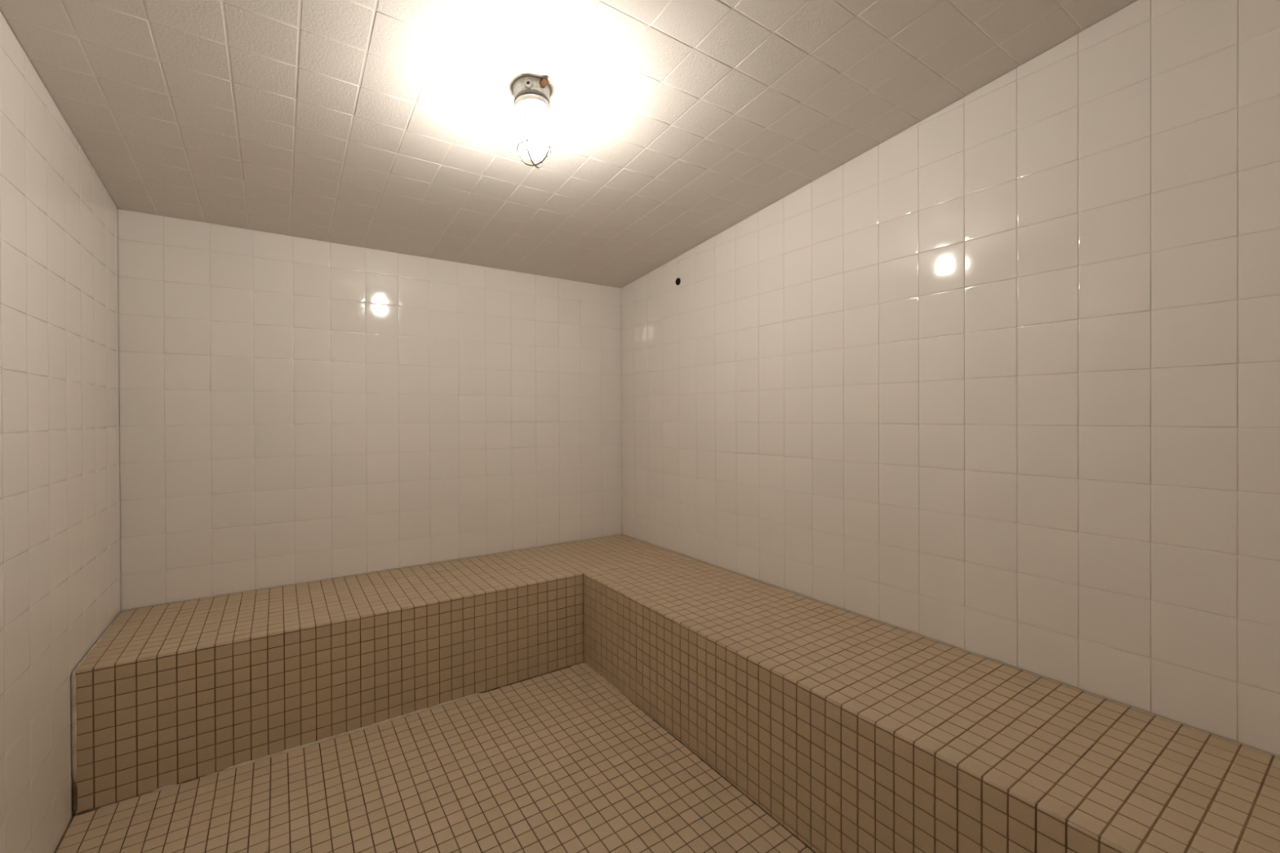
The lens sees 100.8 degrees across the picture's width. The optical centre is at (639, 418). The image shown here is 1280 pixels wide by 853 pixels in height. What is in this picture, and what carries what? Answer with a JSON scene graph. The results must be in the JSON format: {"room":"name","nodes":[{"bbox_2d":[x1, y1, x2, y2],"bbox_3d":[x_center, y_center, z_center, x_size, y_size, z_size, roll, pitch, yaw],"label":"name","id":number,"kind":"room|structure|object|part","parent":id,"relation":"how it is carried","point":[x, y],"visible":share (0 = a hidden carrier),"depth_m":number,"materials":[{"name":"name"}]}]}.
{"room":"spa","nodes":[
{"label":"spa","id":0,"kind":"room"},
{"bbox_2d":[0,11,120,852],"bbox_3d":[-1.266,0.065,0.810,0.109,2.450,3.193,0,0,-34],"label":"wall","id":1,"kind":"structure","parent":0,"point":[60,571],"depth_m":1.48,"materials":[{"name":"white tile"}]},
{"bbox_2d":[117,208,622,611],"bbox_3d":[-1.152,0.211,2.888,2.638,2.141,0.109,0,0,-34],"label":"wall","id":2,"kind":"structure","parent":0,"point":[293,410],"depth_m":2.60,"materials":[{"name":"white tile"}]},
{"bbox_2d":[53,662,813,852],"bbox_3d":[-0.216,1.292,1.531,2.638,0.140,3.407,0,0,-34],"label":"floor","id":3,"kind":"structure","parent":0,"point":[562,761],"depth_m":1.73,"materials":[{"name":"beige tile"}]},
{"bbox_2d":[71,533,1279,852],"bbox_3d":[-0.218,1.021,1.530,2.422,0.490,3.188,0,0,-34],"label":"bench","id":4,"kind":"object","parent":3,"relation":"on","point":[853,732],"visible":0.98,"depth_m":1.76,"materials":[{"name":"beige tile"}]},
{"bbox_2d":[0,0,1137,288],"bbox_3d":[-0.228,-1.066,1.525,2.638,0.436,3.416,0,0,-34],"label":"ceiling","id":5,"kind":"structure","parent":0,"point":[390,126],"depth_m":1.66,"materials":[{"name":"tile"}]},
{"bbox_2d":[512,76,551,168],"bbox_3d":[-0.327,-0.882,1.603,0.111,0.252,0.126,0,0,-21],"label":"lamp","id":6,"kind":"object","parent":5,"relation":"attached to","point":[531,94],"visible":1,"depth_m":1.56,"materials":[{"name":"glass"}]},
{"bbox_3d":[-0.321,-0.858,1.597,0.080,0.157,0.080,0,-5,-34],"label":"globe","id":7,"kind":"part","parent":6,"relation":"part of","materials":[{"name":"white glass"}]},
{"bbox_2d":[621,0,1279,757],"bbox_3d":[0.824,0.051,2.241,0.109,2.450,3.193,0,0,-34],"label":"wall","id":8,"kind":"structure","parent":0,"point":[999,381],"depth_m":1.60,"materials":[{"name":"white tile"}]},
{"bbox_2d":[675,277,680,285],"bbox_3d":[0.220,-0.780,3.022,0.016,0.041,0.041,0,0,-34],"label":"outlet","id":9,"kind":"object","parent":8,"relation":"attached to","point":[677,282],"visible":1,"depth_m":3.02,"materials":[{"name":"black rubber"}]}
]}

